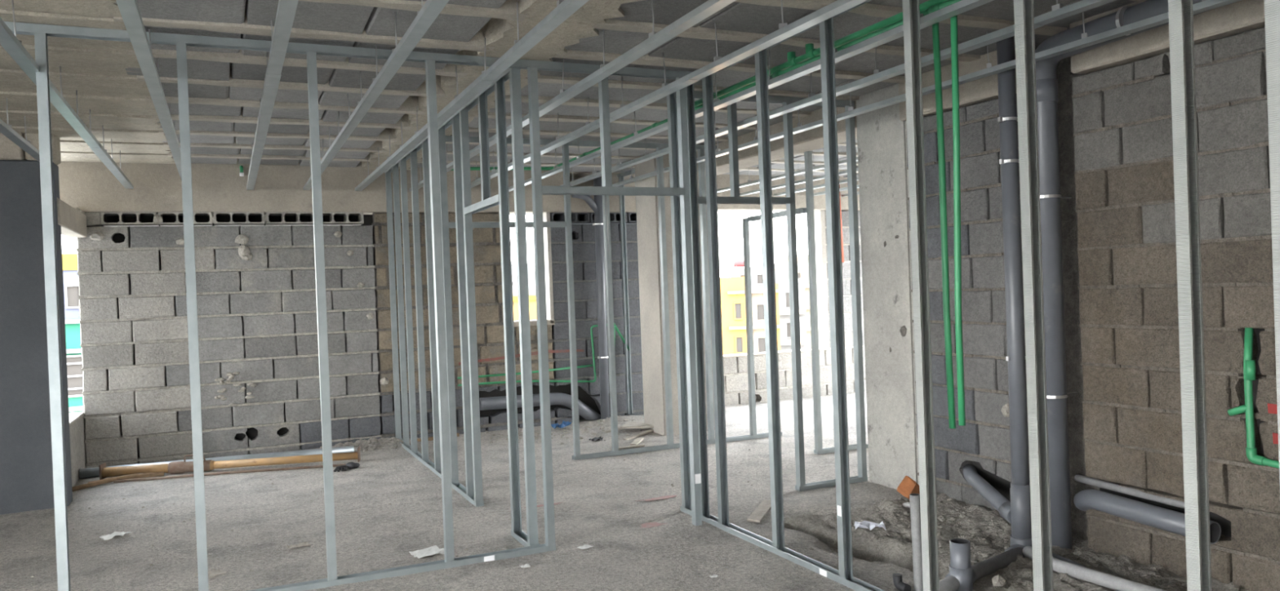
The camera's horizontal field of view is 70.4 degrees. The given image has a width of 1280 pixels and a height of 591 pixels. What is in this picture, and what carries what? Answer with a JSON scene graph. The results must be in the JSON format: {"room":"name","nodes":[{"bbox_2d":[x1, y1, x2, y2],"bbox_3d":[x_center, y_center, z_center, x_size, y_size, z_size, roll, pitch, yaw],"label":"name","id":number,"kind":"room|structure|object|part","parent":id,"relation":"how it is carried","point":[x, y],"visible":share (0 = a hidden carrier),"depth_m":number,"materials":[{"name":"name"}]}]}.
{"room":"construction site","nodes":[
{"label":"construction site","id":0,"kind":"room"},
{"bbox_2d":[0,131,72,515],"bbox_3d":[-5.824,0.227,6.254,3.179,3.043,0.315,-2,0,-24],"label":"wall","id":1,"kind":"structure","parent":0,"point":[26,468],"depth_m":6.72,"materials":[{"name":"concrete"}]},
{"bbox_2d":[57,197,86,487],"bbox_3d":[-4.838,0.483,7.627,0.249,2.435,1.700,-2,0,-24],"label":"wall","id":2,"kind":"structure","parent":0,"point":[73,222],"depth_m":7.77,"materials":[{"name":"concrete"}]},
{"bbox_2d":[57,158,644,467],"bbox_3d":[-2.448,0.085,9.596,6.300,3.058,0.425,-2,0,-24],"label":"wall","id":3,"kind":"structure","parent":0,"point":[255,261],"depth_m":8.93,"materials":[{"name":"grey"}]},
{"bbox_2d":[239,165,244,176],"bbox_3d":[-3.837,-1.199,8.741,0.038,0.105,0.110,-2,0,-24],"label":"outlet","id":4,"kind":"object","parent":3,"relation":"attached to","point":[241,174],"visible":1,"depth_m":8.70,"materials":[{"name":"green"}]},
{"bbox_2d":[457,364,592,379],"bbox_3d":[-1.235,0.834,9.947,1.540,0.054,0.024,-2,0,-24],"label":"pipe","id":5,"kind":"object","parent":3,"relation":"attached to","point":[591,365],"visible":0.61,"depth_m":9.97,"materials":[{"name":"green plastic"}]},
{"bbox_3d":[-1.208,0.306,10.104,0.480,0.060,0.205,-2,0,-24],"label":"window sill","id":6,"kind":"part","parent":3,"relation":"part of","materials":[{"name":"concrete"}]},
{"bbox_2d":[457,323,614,386],"bbox_3d":[-1.124,0.675,9.991,1.790,0.666,0.129,-2,0,-21],"label":"pipe","id":7,"kind":"object","parent":3,"relation":"attached to","point":[593,326],"visible":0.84,"depth_m":10.21,"materials":[{"name":"green plastic"}]},
{"bbox_2d":[479,392,600,421],"bbox_3d":[-1.066,1.300,10.052,1.423,0.450,0.146,-2,0,-23],"label":"pipe","id":8,"kind":"object","parent":3,"relation":"attached to","point":[585,411],"visible":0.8,"depth_m":10.03,"materials":[{"name":"grey plastic"}]},
{"bbox_2d":[613,324,629,351],"bbox_3d":[-0.217,0.482,10.381,0.226,0.323,0.028,-2,0,-24],"label":"pipe","id":9,"kind":"object","parent":3,"relation":"attached to","point":[615,325],"visible":0.65,"depth_m":10.36,"materials":[{"name":"green plastic"}]},
{"bbox_2d":[0,0,1146,177],"bbox_3d":[0.603,-1.546,3.888,13.436,0.357,13.350,-2,0,-24],"label":"ceiling","id":10,"kind":"structure","parent":0,"point":[225,86],"depth_m":5.25,"materials":[{"name":"grey concrete"}]},
{"bbox_2d":[0,97,39,162],"bbox_3d":[-2.912,-1.131,3.426,0.060,0.231,7.230,-2,0,-24],"label":"channel","id":11,"kind":"object","parent":10,"relation":"hanging from","point":[6,129],"visible":0.9,"depth_m":5.83,"materials":[{"name":"metal"}]},
{"bbox_3d":[-2.908,-1.029,3.426,0.060,0.028,7.230,-2,0,-24],"label":"rail","id":12,"kind":"part","parent":11,"relation":"part of","materials":[{"name":"metal"}]},
{"bbox_2d":[0,0,133,188],"bbox_3d":[-2.874,-1.138,4.338,0.064,0.234,8.860,-2,0,-24],"label":"channel","id":13,"kind":"object","parent":10,"relation":"hanging from","point":[9,41],"visible":0.85,"depth_m":4.89,"materials":[{"name":"metal"}]},
{"bbox_3d":[-2.381,-1.048,3.265,0.060,0.028,6.500,-2,0,-24],"label":"rail","id":14,"kind":"part","parent":13,"relation":"part of","materials":[{"name":"metal"}]},
{"bbox_3d":[-4.207,-1.009,7.274,0.064,0.030,2.410,-2,0,-24],"label":"rail","id":15,"kind":"part","parent":13,"relation":"part of","materials":[{"name":"metal"}]},
{"bbox_2d":[115,0,182,181],"bbox_3d":[-2.434,-1.157,4.539,0.060,0.231,8.860,-2,0,-24],"label":"channel","id":16,"kind":"object","parent":10,"relation":"hanging from","point":[129,10],"visible":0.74,"depth_m":4.21,"materials":[{"name":"metal"}]},
{"bbox_2d":[246,0,298,190],"bbox_3d":[-1.945,-1.176,4.762,0.064,0.234,8.860,-2,0,-24],"label":"channel","id":17,"kind":"object","parent":10,"relation":"hanging from","point":[286,11],"visible":1,"depth_m":4.42,"materials":[{"name":"metal"}]},
{"bbox_3d":[-2.770,-1.058,6.583,0.064,0.030,4.860,-2,0,-24],"label":"rail","id":18,"kind":"part","parent":17,"relation":"part of","materials":[{"name":"metal"}]},
{"bbox_3d":[-0.944,-1.096,2.575,0.060,0.028,4.050,-2,0,-24],"label":"rail","id":19,"kind":"part","parent":17,"relation":"part of","materials":[{"name":"metal"}]},
{"bbox_2d":[302,0,448,190],"bbox_3d":[-1.477,-1.196,4.976,0.060,0.231,8.860,-2,0,-24],"label":"channel","id":20,"kind":"object","parent":10,"relation":"hanging from","point":[429,11],"visible":0.91,"depth_m":4.45,"materials":[{"name":"metal"}]},
{"bbox_2d":[355,0,588,191],"bbox_3d":[-1.026,-1.214,5.181,0.064,0.234,8.860,-2,0,-24],"label":"channel","id":21,"kind":"object","parent":10,"relation":"hanging from","point":[564,9],"visible":0.89,"depth_m":4.59,"materials":[{"name":"metal"}]},
{"bbox_3d":[-1.821,-1.096,6.934,0.064,0.030,5.010,-2,0,-24],"label":"rail","id":22,"kind":"part","parent":21,"relation":"part of","materials":[{"name":"metal"}]},
{"bbox_3d":[0.005,-1.134,2.925,0.060,0.028,3.900,-2,0,-24],"label":"rail","id":23,"kind":"part","parent":21,"relation":"part of","materials":[{"name":"metal"}]},
{"bbox_2d":[408,0,735,191],"bbox_3d":[-0.535,-1.235,5.405,0.060,0.231,8.860,-2,0,-24],"label":"channel","id":24,"kind":"object","parent":10,"relation":"hanging from","point":[655,39],"visible":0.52,"depth_m":4.37,"materials":[{"name":"metal"}]},
{"bbox_2d":[448,0,961,171],"bbox_3d":[0.356,-1.173,5.861,0.986,0.146,7.498,-2,1,-33],"label":"supply pipe","id":25,"kind":"object","parent":24,"relation":"attached to","point":[937,6],"visible":0.3,"depth_m":4.96,"materials":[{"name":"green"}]},
{"bbox_2d":[694,0,948,106],"bbox_3d":[1.108,-1.297,4.363,0.046,0.079,4.200,-2,0,-24],"label":"supply pipe","id":26,"kind":"object","parent":25,"relation":"attached to","point":[811,52],"visible":0.66,"depth_m":4.77,"materials":[{"name":"green plastic"}]},
{"bbox_2d":[932,22,955,428],"bbox_3d":[1.324,-0.333,3.961,0.032,1.826,0.049,-2,0,-24],"label":"pipe","id":27,"kind":"object","parent":25,"relation":"hanging from","point":[935,33],"visible":0.96,"depth_m":3.95,"materials":[{"name":"green plastic"}]},
{"bbox_2d":[950,3,965,425],"bbox_3d":[1.359,-0.344,3.883,0.032,1.805,0.064,-2,0,-24],"label":"pipe","id":28,"kind":"object","parent":25,"relation":"hanging from","point":[953,20],"visible":0.98,"depth_m":3.88,"materials":[{"name":"green plastic"}]},
{"bbox_2d":[471,0,866,187],"bbox_3d":[-0.081,-1.252,5.612,0.064,0.234,8.860,-2,0,-24],"label":"channel","id":29,"kind":"object","parent":10,"relation":"hanging from","point":[784,31],"visible":0.81,"depth_m":4.63,"materials":[{"name":"metal"}]},
{"bbox_3d":[-0.813,-1.136,7.228,0.064,0.030,5.310,-2,0,-24],"label":"rail","id":30,"kind":"part","parent":29,"relation":"part of","materials":[{"name":"metal"}]},
{"bbox_3d":[1.013,-1.174,3.220,0.060,0.028,3.600,-2,0,-24],"label":"rail","id":31,"kind":"part","parent":29,"relation":"part of","materials":[{"name":"metal"}]},
{"bbox_2d":[508,0,993,191],"bbox_3d":[0.374,-1.272,5.819,0.060,0.231,8.860,-2,0,-24],"label":"channel","id":32,"kind":"object","parent":10,"relation":"hanging from","point":[962,6],"visible":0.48,"depth_m":4.73,"materials":[{"name":"metal"}]},
{"bbox_2d":[716,150,857,192],"bbox_3d":[1.606,-1.344,9.140,0.060,0.231,4.080,-2,0,-24],"label":"channel","id":33,"kind":"object","parent":10,"relation":"hanging from","point":[749,182],"visible":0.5,"depth_m":9.43,"materials":[{"name":"metal"}]},
{"bbox_2d":[739,150,858,195],"bbox_3d":[2.079,-1.364,9.356,0.060,0.231,4.080,-2,0,-24],"label":"channel","id":34,"kind":"object","parent":10,"relation":"hanging from","point":[843,172],"visible":0.24,"depth_m":10.04,"materials":[{"name":"metal"}]},
{"bbox_3d":[2.083,-1.262,9.357,0.060,0.028,4.080,-2,0,-24],"label":"rail","id":35,"kind":"part","parent":34,"relation":"part of","materials":[{"name":"metal"}]},
{"bbox_2d":[773,177,858,195],"bbox_3d":[2.552,-1.383,9.571,0.060,0.231,4.080,-2,0,-24],"label":"channel","id":36,"kind":"object","parent":10,"relation":"hanging from","point":[843,181],"visible":0.06,"depth_m":10.64,"materials":[{"name":"metal"}]},
{"bbox_2d":[813,184,858,195],"bbox_3d":[3.025,-1.402,9.787,0.060,0.231,4.080,-2,0,-24],"label":"channel","id":37,"kind":"object","parent":10,"relation":"hanging from","point":[845,188],"visible":0.02,"depth_m":11.31,"materials":[{"name":"metal"}]},
{"bbox_2d":[559,0,1115,186],"bbox_3d":[0.828,-1.290,6.027,0.064,0.234,8.860,-2,0,-24],"label":"channel","id":38,"kind":"object","parent":10,"relation":"hanging from","point":[1059,12],"visible":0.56,"depth_m":4.90,"materials":[{"name":"metal"}]},
{"bbox_3d":[2.202,-1.217,3.020,0.060,0.028,2.250,-2,0,-24],"label":"rail","id":39,"kind":"part","parent":38,"relation":"part of","materials":[{"name":"metal"}]},
{"bbox_2d":[841,191,859,196],"bbox_3d":[3.497,-1.422,10.002,0.060,0.231,4.080,-2,0,-24],"label":"channel","id":40,"kind":"object","parent":10,"relation":"hanging from","point":[858,193],"visible":0.09,"depth_m":11.76,"materials":[{"name":"metal"}]},
{"bbox_2d":[612,0,1241,186],"bbox_3d":[1.310,-1.310,6.247,0.060,0.231,8.860,-2,0,-24],"label":"channel","id":41,"kind":"object","parent":10,"relation":"hanging from","point":[1205,5],"visible":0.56,"depth_m":4.88,"materials":[{"name":"metal"}]},
{"bbox_2d":[0,391,1248,590],"bbox_3d":[0.650,1.538,4.019,13.000,0.385,13.200,-2,0,-24],"label":"floor","id":42,"kind":"structure","parent":0,"point":[388,507],"depth_m":5.78,"materials":[{"name":"concrete"}]},
{"bbox_2d":[71,472,142,491],"bbox_3d":[-4.477,1.563,7.626,0.062,0.049,0.604,-2,1,29],"label":"scrap","id":43,"kind":"object","parent":42,"relation":"on","point":[109,479],"visible":0.7,"depth_m":7.52,"materials":[{"name":"brown wood"}]},
{"bbox_2d":[99,531,132,540],"bbox_3d":[-3.390,1.545,5.859,0.103,0.021,0.172,-2,1,31],"label":"paper scrap","id":44,"kind":"object","parent":42,"relation":"on","point":[107,537],"visible":1,"depth_m":5.83,"materials":[{"name":"white paper"}]},
{"bbox_2d":[88,471,164,483],"bbox_3d":[-4.377,1.559,7.743,0.567,0.049,0.067,-2,1,-37],"label":"scrap","id":45,"kind":"object","parent":42,"relation":"on","point":[158,473],"visible":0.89,"depth_m":7.79,"materials":[{"name":"brown wood"}]},
{"bbox_2d":[194,568,226,577],"bbox_3d":[-2.346,1.520,4.964,0.140,0.008,0.118,-2,1,35],"label":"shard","id":46,"kind":"object","parent":42,"relation":"on","point":[214,572],"visible":0.73,"depth_m":4.96},
{"bbox_2d":[79,445,354,478],"bbox_3d":[-3.853,1.515,8.259,2.388,0.084,0.086,-2,0,-18],"label":"tube","id":47,"kind":"object","parent":42,"relation":"on","point":[86,473],"visible":0.36,"depth_m":8.32,"materials":[{"name":"silver metal"}]},
{"bbox_2d":[98,446,360,479],"bbox_3d":[-3.616,1.476,8.086,2.149,0.164,0.120,-2,0,-11],"label":"prop","id":48,"kind":"object","parent":42,"relation":"on","point":[178,467],"visible":0.76,"depth_m":8.03,"materials":[{"name":"metal"}]},
{"bbox_3d":[-4.665,1.528,7.883,0.010,0.130,0.120,-2,0,-11],"label":"plate","id":49,"kind":"part","parent":48,"relation":"part of","materials":[{"name":"metal"}]},
{"bbox_3d":[-3.933,1.445,8.025,0.184,0.078,0.014,-2,0,-11],"label":"handle","id":50,"kind":"part","parent":48,"relation":"part of","materials":[{"name":"metal"}]},
{"bbox_3d":[-2.566,1.452,8.290,0.010,0.130,0.120,-2,0,-11],"label":"plate","id":51,"kind":"part","parent":48,"relation":"part of","materials":[{"name":"metal"}]},
{"bbox_2d":[113,463,346,483],"bbox_3d":[-3.506,1.535,7.869,1.919,0.024,0.046,-2,0,-12],"label":"rod","id":52,"kind":"object","parent":42,"relation":"on","point":[334,465],"visible":0.79,"depth_m":7.86,"materials":[{"name":"brown wood"}]},
{"bbox_2d":[286,542,311,549],"bbox_3d":[-2.048,1.501,5.448,0.130,0.025,0.079,-2,1,-29],"label":"paper scrap","id":53,"kind":"object","parent":42,"relation":"on","point":[304,544],"visible":1,"depth_m":5.45,"materials":[{"name":"white paper"}]},
{"bbox_2d":[333,462,359,472],"bbox_3d":[-2.560,1.486,7.884,0.130,0.056,0.250,-2,1,35],"label":"glove","id":54,"kind":"object","parent":42,"relation":"on","point":[351,464],"visible":1,"depth_m":7.89,"materials":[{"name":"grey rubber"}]},
{"bbox_2d":[4,21,702,590],"bbox_3d":[-2.288,0.132,4.402,5.880,2.797,0.061,-2,0,-24],"label":"wall","id":55,"kind":"structure","parent":42,"relation":"on","point":[41,32],"depth_m":4.70,"materials":[{"name":"metal"}]},
{"bbox_2d":[605,195,608,255],"bbox_3d":[-0.194,-0.415,5.377,0.010,0.360,0.005,-2,0,-24],"label":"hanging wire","id":56,"kind":"object","parent":55,"relation":"hanging from","point":[606,195],"visible":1,"depth_m":5.38,"materials":[{"name":"grey metal"}]},
{"bbox_2d":[320,436,410,451],"bbox_3d":[-2.924,1.488,8.896,1.423,0.098,0.495,-2,0,-24],"label":"rubble","id":57,"kind":"object","parent":42,"relation":"on","point":[388,441],"visible":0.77,"depth_m":8.99,"materials":[{"name":"grey concrete"}]},
{"bbox_2d":[408,545,444,558],"bbox_3d":[-1.206,1.470,5.194,0.182,0.021,0.168,-3,1,-39],"label":"paper scrap","id":58,"kind":"object","parent":42,"relation":"on","point":[431,551],"visible":0.93,"depth_m":5.20,"materials":[{"name":"white paper"}]},
{"bbox_2d":[417,432,459,441],"bbox_3d":[-2.076,1.463,9.354,0.438,0.033,0.052,-4,2,-34],"label":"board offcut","id":59,"kind":"object","parent":42,"relation":"on","point":[430,438],"visible":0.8,"depth_m":9.28,"materials":[{"name":"brown wood"}]},
{"bbox_2d":[384,67,539,546],"bbox_3d":[-1.599,0.084,7.266,0.056,2.797,4.570,-2,0,-24],"label":"wall","id":60,"kind":"structure","parent":42,"relation":"on","point":[473,492],"depth_m":6.53,"materials":[{"name":"metal"}]},
{"bbox_2d":[520,564,530,567],"bbox_3d":[-0.620,1.457,4.890,0.054,0.008,0.043,-2,0,-24],"label":"paper scrap","id":61,"kind":"object","parent":42,"relation":"on","point":[525,565],"visible":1,"depth_m":4.88,"materials":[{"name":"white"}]},
{"bbox_2d":[551,421,571,428],"bbox_3d":[-0.853,1.393,9.761,0.209,0.066,0.132,-2,1,-34],"label":"scrap","id":62,"kind":"object","parent":42,"relation":"on","point":[564,424],"visible":0.98,"depth_m":9.73,"materials":[{"name":"blue plastic"}]},
{"bbox_2d":[577,544,593,549],"bbox_3d":[-0.313,1.442,5.207,0.081,0.006,0.068,-3,1,-45],"label":"paper scrap","id":63,"kind":"object","parent":42,"relation":"on","point":[585,546],"visible":1,"depth_m":5.21,"materials":[{"name":"white paper"}]},
{"bbox_2d":[571,170,609,419],"bbox_3d":[-0.571,0.011,10.243,0.365,2.821,0.224,-2,0,-24],"label":"stack","id":64,"kind":"object","parent":42,"relation":"on","point":[596,206],"visible":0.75,"depth_m":10.20,"materials":[{"name":"grey plastic"}]},
{"bbox_2d":[588,436,603,441],"bbox_3d":[-0.431,1.409,8.911,0.077,0.031,0.151,-2,1,36],"label":"scrap","id":65,"kind":"object","parent":42,"relation":"on","point":[595,439],"visible":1,"depth_m":8.91,"materials":[{"name":"grey rubber"}]},
{"bbox_2d":[444,135,782,460],"bbox_3d":[-0.151,0.023,8.159,3.230,2.797,0.058,-2,0,-24],"label":"wall","id":66,"kind":"structure","parent":42,"relation":"on","point":[700,148],"depth_m":8.30,"materials":[{"name":"metal"}]},
{"bbox_2d":[617,168,644,416],"bbox_3d":[0.002,-0.007,10.023,0.056,2.777,0.900,-2,0,-24],"label":"wall","id":67,"kind":"structure","parent":42,"relation":"on","point":[620,176],"depth_m":10.38,"materials":[{"name":"metal"}]},
{"bbox_2d":[635,153,715,435],"bbox_3d":[0.361,-0.027,9.396,0.590,3.040,0.500,-2,0,-24],"label":"column","id":68,"kind":"structure","parent":67,"relation":"attached to","point":[647,212],"depth_m":9.19,"materials":[{"name":"grey concrete"}]},
{"bbox_2d":[618,444,644,448],"bbox_3d":[-0.106,1.408,8.439,0.304,0.015,0.053,-3,2,-19],"label":"board offcut","id":69,"kind":"object","parent":42,"relation":"on","point":[640,445],"visible":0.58,"depth_m":8.43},
{"bbox_2d":[620,421,653,428],"bbox_3d":[0.178,1.342,9.437,0.712,0.023,0.302,-3,1,15],"label":"board offcut","id":70,"kind":"object","parent":42,"relation":"on","point":[636,424],"visible":0.48,"depth_m":9.38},
{"bbox_2d":[630,437,644,445],"bbox_3d":[-0.026,1.396,8.672,0.063,0.022,0.338,-1,2,12],"label":"board offcut","id":71,"kind":"object","parent":42,"relation":"on","point":[638,440],"visible":1,"depth_m":8.64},
{"bbox_2d":[623,428,653,440],"bbox_3d":[0.013,1.395,9.142,0.050,0.024,0.613,-1,2,30],"label":"board offcut","id":72,"kind":"object","parent":42,"relation":"on","point":[651,430],"visible":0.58,"depth_m":9.07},
{"bbox_2d":[746,499,771,522],"bbox_3d":[0.788,1.391,5.874,0.088,0.021,0.483,-1,2,20],"label":"board offcut","id":73,"kind":"object","parent":42,"relation":"on","point":[765,506],"visible":0.82,"depth_m":5.81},
{"bbox_2d":[693,90,867,491],"bbox_3d":[0.942,-0.004,6.393,1.475,2.797,0.058,-2,0,-24],"label":"wall","id":74,"kind":"structure","parent":42,"relation":"on","point":[801,485],"depth_m":6.46,"materials":[{"name":"metal"}]},
{"bbox_2d":[746,151,868,454],"bbox_3d":[1.511,0.057,8.341,0.540,2.603,1.012,-2,0,-24],"label":"wall","id":75,"kind":"structure","parent":42,"relation":"on","point":[809,210],"depth_m":7.79,"materials":[{"name":"metal"}]},
{"bbox_2d":[853,520,885,530],"bbox_3d":[1.386,1.386,5.478,0.181,0.042,0.108,-2,0,11],"label":"plastic wrapper","id":76,"kind":"object","parent":42,"relation":"on","point":[864,524],"visible":1,"depth_m":5.46,"materials":[{"name":"white plastic"}]},
{"bbox_2d":[893,573,911,590],"bbox_3d":[1.238,1.367,4.306,0.044,0.072,0.092,-2,0,-24],"label":"pipe","id":77,"kind":"object","parent":42,"relation":"on","point":[898,582],"depth_m":4.30,"materials":[{"name":"grey plastic"}]},
{"bbox_2d":[902,502,910,508],"bbox_3d":[1.688,1.323,5.722,0.068,0.038,0.044,-2,0,-4],"label":"stone","id":78,"kind":"object","parent":42,"relation":"on","point":[907,504],"visible":0.66,"depth_m":5.71,"materials":[{"name":"white stone"}]},
{"bbox_2d":[897,475,919,498],"bbox_3d":[1.751,1.250,5.865,0.169,0.181,0.126,-3,1,-45],"label":"fragment","id":79,"kind":"object","parent":42,"relation":"on","point":[908,486],"visible":0.74,"depth_m":5.82,"materials":[{"name":"orange brick"}]},
{"bbox_2d":[909,493,923,590],"bbox_3d":[1.315,1.200,4.305,0.060,0.516,0.052,-2,0,-24],"label":"pipe stub","id":80,"kind":"object","parent":42,"relation":"on","point":[914,499],"visible":0.91,"depth_m":4.28,"materials":[{"name":"grey plastic"}]},
{"bbox_2d":[666,0,1279,590],"bbox_3d":[1.289,0.004,3.697,0.059,2.797,5.060,-2,0,-24],"label":"frame","id":81,"kind":"structure","parent":42,"relation":"on","point":[1181,38],"depth_m":3.88,"materials":[{"name":"metal"}]},
{"bbox_2d":[939,546,1022,590],"bbox_3d":[1.653,1.389,4.513,0.092,0.122,1.130,-2,1,44],"label":"pipe","id":82,"kind":"object","parent":42,"relation":"on","point":[988,566],"visible":0.55,"depth_m":4.57,"materials":[{"name":"grey plastic"}]},
{"bbox_2d":[949,538,973,590],"bbox_3d":[1.546,1.306,4.374,0.105,0.245,0.106,-2,0,-24],"label":"pipe stub","id":83,"kind":"object","parent":82,"relation":"on","point":[960,566],"visible":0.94,"depth_m":4.33,"materials":[{"name":"grey plastic"}]},
{"bbox_2d":[991,574,1005,586],"bbox_3d":[1.741,1.385,4.410,0.078,0.057,0.069,-2,0,-24],"label":"stone","id":84,"kind":"object","parent":42,"relation":"on","point":[997,580],"visible":1,"depth_m":4.38,"materials":[{"name":"white stone"}]},
{"bbox_2d":[996,35,1031,557],"bbox_3d":[2.066,0.027,4.993,0.124,2.908,0.302,-2,1,43],"label":"pipe","id":85,"kind":"object","parent":42,"relation":"on","point":[1020,490],"visible":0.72,"depth_m":4.95,"materials":[{"name":"grey plastic"}]},
{"bbox_2d":[798,497,1239,590],"bbox_3d":[1.813,1.433,4.883,1.230,0.273,2.206,-2,0,-24],"label":"rubble","id":86,"kind":"object","parent":42,"relation":"on","point":[1064,577],"visible":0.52,"depth_m":4.96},
{"bbox_2d":[1052,552,1088,568],"bbox_3d":[2.215,1.407,4.595,0.095,0.110,0.461,-2,0,-18],"label":"pipe","id":87,"kind":"object","parent":42,"relation":"on","point":[1054,555],"visible":0.11,"depth_m":4.66,"materials":[{"name":"grey plastic"}]},
{"bbox_2d":[1022,546,1166,590],"bbox_3d":[2.267,1.358,4.257,0.131,0.094,1.294,-2,0,-20],"label":"pipe","id":88,"kind":"object","parent":42,"relation":"on","point":[1102,579],"visible":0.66,"depth_m":4.36,"materials":[{"name":"grey plastic"}]},
{"bbox_2d":[716,174,866,405],"bbox_3d":[2.085,-0.105,11.759,3.850,3.051,0.230,-2,0,-24],"label":"wall","id":89,"kind":"structure","parent":0,"point":[735,366],"depth_m":11.73,"materials":[{"name":"grey concrete"}]},
{"bbox_3d":[1.619,0.734,11.553,1.810,0.020,0.206,-2,0,-24],"label":"window sill","id":90,"kind":"part","parent":89,"relation":"part of","materials":[{"name":"concrete"}]},
{"bbox_2d":[839,184,844,262],"bbox_3d":[2.604,-0.971,11.844,0.087,1.082,0.060,-2,0,-24],"label":"conduit","id":91,"kind":"object","parent":89,"relation":"attached to","point":[842,238],"visible":0.38,"depth_m":11.82,"materials":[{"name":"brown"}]},
{"bbox_2d":[897,0,1279,590],"bbox_3d":[3.630,-0.046,2.588,0.350,3.140,8.100,-2,0,-24],"label":"wall","id":92,"kind":"structure","parent":0,"point":[1114,104],"depth_m":4.67,"materials":[{"name":"grey"}]},
{"bbox_2d":[696,83,919,489],"bbox_3d":[1.335,-0.051,7.735,0.354,3.040,3.230,-2,0,-24],"label":"column","id":93,"kind":"structure","parent":92,"relation":"attached to","point":[881,135],"depth_m":6.45,"materials":[{"name":"concrete"}]},
{"bbox_2d":[962,464,1011,524],"bbox_3d":[2.097,1.183,5.457,0.115,0.181,0.829,-2,0,2],"label":"pipe","id":94,"kind":"object","parent":92,"relation":"attached to","point":[982,486],"visible":0.87,"depth_m":5.38,"materials":[{"name":"grey plastic"}]},
{"bbox_2d":[1035,0,1212,550],"bbox_3d":[2.561,0.008,4.303,0.282,2.925,1.713,-2,0,-18],"label":"stack","id":95,"kind":"object","parent":92,"relation":"attached to","point":[1046,82],"visible":0.68,"depth_m":4.96,"materials":[{"name":"grey plastic"}]},
{"bbox_2d":[1074,474,1209,512],"bbox_3d":[2.582,1.022,4.711,0.046,0.058,0.752,-2,0,-24],"label":"conduit","id":96,"kind":"object","parent":92,"relation":"attached to","point":[1080,478],"visible":0.78,"depth_m":4.75,"materials":[{"name":"grey plastic"}]},
{"bbox_2d":[1073,488,1221,544],"bbox_3d":[2.545,1.115,4.642,0.146,0.144,0.838,-2,0,-17],"label":"drain","id":97,"kind":"object","parent":92,"relation":"attached to","point":[1165,519],"visible":0.95,"depth_m":4.58,"materials":[{"name":"grey plastic"}]},
{"bbox_2d":[1227,327,1279,468],"bbox_3d":[2.834,0.465,4.040,0.063,0.639,0.413,-2,0,-24],"label":"pipe","id":98,"kind":"object","parent":92,"relation":"attached to","point":[1249,365],"visible":1,"depth_m":4.13,"materials":[{"name":"green plastic"}]},
{"label":"outside","id":99,"kind":"structure","parent":0,"visible":0},
{"bbox_3d":[-20.220,14.086,45.606,600.000,0.400,700.000,-2,0,-24],"label":"ground","id":100,"kind":"structure","parent":99,"visible":0},
{"bbox_2d":[62,253,83,413],"bbox_3d":[-26.309,6.313,38.570,10.050,15.700,9.250,-2,1,-32],"label":"apartment block","id":101,"kind":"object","parent":100,"relation":"on","point":[70,277],"visible":0.06,"depth_m":35.99,"materials":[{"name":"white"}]},
{"bbox_3d":[-22.593,0.039,36.187,0.400,0.800,0.030,-2,1,-33],"label":"pane","id":102,"kind":"part","parent":101,"relation":"part of","materials":[{"name":"grey"}]},
{"bbox_3d":[-22.273,3.181,35.985,1.100,1.500,0.030,-2,1,-33],"label":"pane","id":103,"kind":"part","parent":101,"relation":"part of","materials":[{"name":"grey"}]},
{"bbox_2d":[511,263,536,296],"bbox_3d":[-15.564,4.372,126.249,12.200,17.400,8.950,-2,0,-7],"label":"apartment block","id":104,"kind":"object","parent":100,"relation":"on","point":[531,275],"visible":0.02,"depth_m":122.76,"materials":[{"name":"grey paint"}]},
{"bbox_2d":[512,295,537,320],"bbox_3d":[-8.495,6.683,62.840,9.200,13.250,6.120,-2,0,-6],"label":"building","id":105,"kind":"structure","parent":100,"relation":"on","point":[532,299],"depth_m":59.92,"materials":[{"name":"yellow paint"}]},
{"bbox_2d":[720,260,780,355],"bbox_3d":[5.617,5.229,63.093,7.950,15.100,6.250,-2,0,5],"label":"building","id":106,"kind":"structure","parent":100,"relation":"on","point":[732,288],"depth_m":60.15,"materials":[{"name":"yellow paint"}]},
{"bbox_3d":[6.505,1.016,60.079,0.400,1.000,0.030,-2,0,4],"label":"pane","id":107,"kind":"part","parent":106,"relation":"part of","materials":[{"name":"grey"}]},
{"bbox_3d":[6.843,-2.164,62.039,0.877,0.400,0.900,-2,0,5],"label":"roof tank","id":108,"kind":"part","parent":106,"relation":"part of","materials":[{"name":"red"}]},
{"bbox_3d":[6.588,3.265,60.096,0.400,1.000,0.030,-2,0,4],"label":"pane","id":109,"kind":"part","parent":106,"relation":"part of","materials":[{"name":"grey"}]},
{"bbox_3d":[8.019,-1.095,60.539,0.400,0.600,0.030,-2,0,5],"label":"pane","id":110,"kind":"part","parent":106,"relation":"part of","materials":[{"name":"grey"}]},
{"bbox_3d":[8.028,1.108,60.261,0.500,1.000,0.030,-2,0,4],"label":"pane","id":111,"kind":"part","parent":106,"relation":"part of","materials":[{"name":"grey"}]},
{"bbox_3d":[8.110,3.307,60.278,0.500,1.000,0.030,-2,0,4],"label":"pane","id":112,"kind":"part","parent":106,"relation":"part of","materials":[{"name":"grey"}]},
{"bbox_2d":[776,267,807,351],"bbox_3d":[13.234,4.872,85.062,4.700,14.900,8.950,-2,0,9],"label":"apartment block","id":113,"kind":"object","parent":100,"relation":"on","point":[784,285],"visible":0.23,"depth_m":81.36,"materials":[{"name":"grey paint"}]},
{"bbox_3d":[13.582,0.385,81.370,1.000,1.300,0.030,-2,0,9],"label":"pane","id":114,"kind":"part","parent":113,"relation":"part of","materials":[{"name":"grey"}]},
{"bbox_3d":[13.683,3.083,81.391,1.000,1.300,0.030,-2,0,9],"label":"pane","id":115,"kind":"part","parent":113,"relation":"part of","materials":[{"name":"grey"}]},
{"bbox_2d":[774,254,811,348],"bbox_3d":[21.943,3.232,118.641,9.200,17.000,8.950,-2,0,11],"label":"apartment block","id":116,"kind":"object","parent":100,"relation":"on","point":[802,260],"visible":0.06,"depth_m":115.19,"materials":[{"name":"white paint"}]}
]}

